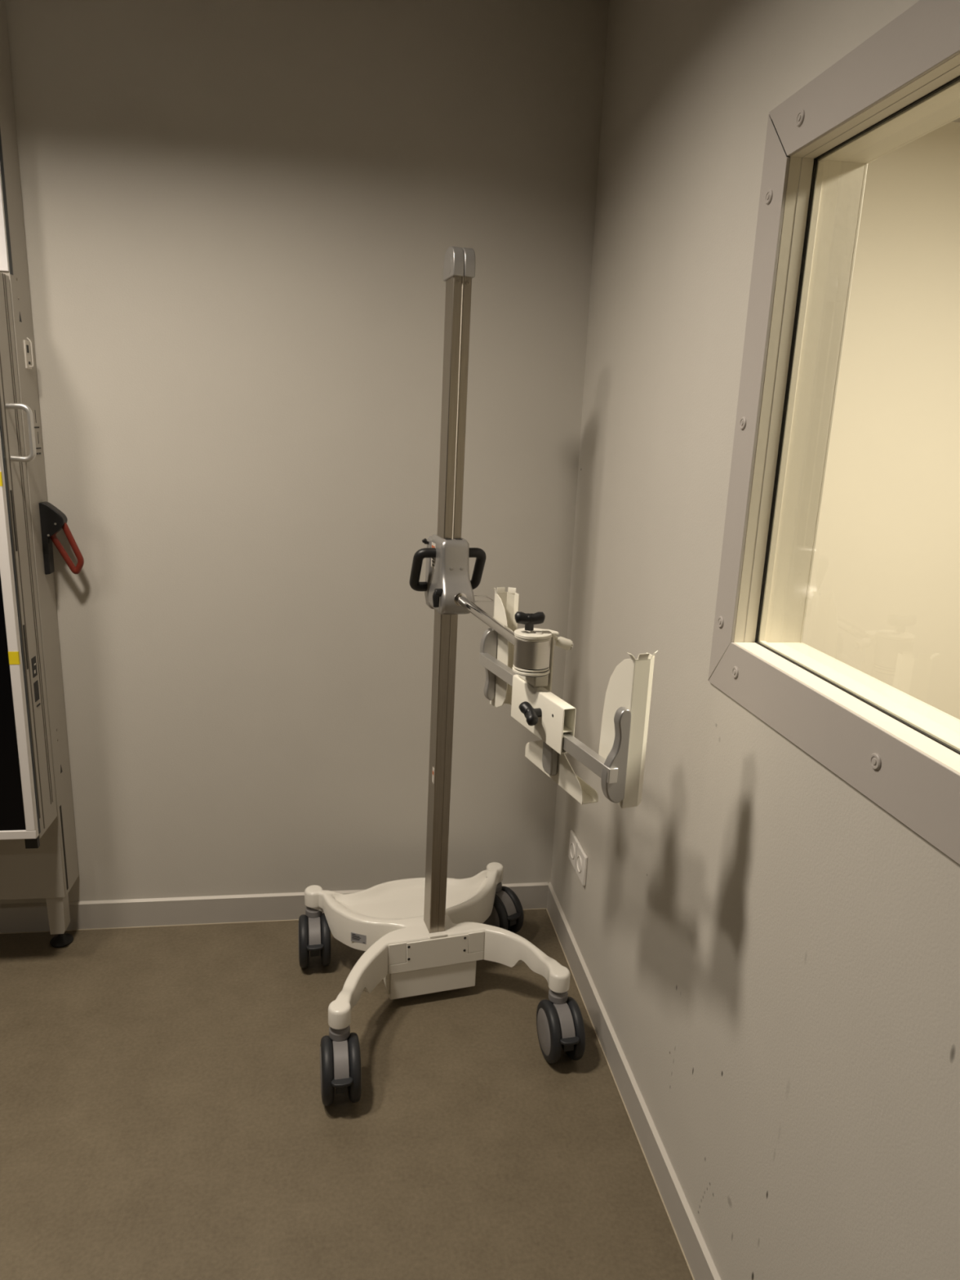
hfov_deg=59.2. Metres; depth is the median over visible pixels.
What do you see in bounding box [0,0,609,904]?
wall
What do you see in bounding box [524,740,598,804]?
bracket
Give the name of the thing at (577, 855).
outlet
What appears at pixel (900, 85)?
window
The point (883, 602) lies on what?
window pane
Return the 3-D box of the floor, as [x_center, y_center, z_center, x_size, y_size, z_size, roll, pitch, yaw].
[-1.909,1.621,-0.765,5.415,0.100,6.400,0,14,-9]
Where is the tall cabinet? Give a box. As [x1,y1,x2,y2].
[0,0,84,947]
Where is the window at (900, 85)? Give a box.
[707,0,959,864]
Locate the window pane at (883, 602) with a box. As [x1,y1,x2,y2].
[802,121,959,719]
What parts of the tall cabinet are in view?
black glass, frame, handle, leg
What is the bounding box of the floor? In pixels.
[0,909,693,1279]
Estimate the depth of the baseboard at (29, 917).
2.40 m
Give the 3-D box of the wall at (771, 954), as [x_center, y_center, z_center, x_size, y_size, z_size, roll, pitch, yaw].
[0.754,0.396,-0.629,0.115,2.420,6.300,0,14,-9]
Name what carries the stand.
on the floor
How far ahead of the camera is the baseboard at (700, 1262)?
1.75 m
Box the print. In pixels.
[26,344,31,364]
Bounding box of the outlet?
[568,830,587,885]
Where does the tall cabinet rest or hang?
on the floor
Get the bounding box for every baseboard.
[0,882,548,933]
[546,881,721,1279]
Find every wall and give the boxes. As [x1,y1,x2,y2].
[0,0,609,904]
[551,0,959,1279]
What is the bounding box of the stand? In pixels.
[297,246,657,1106]

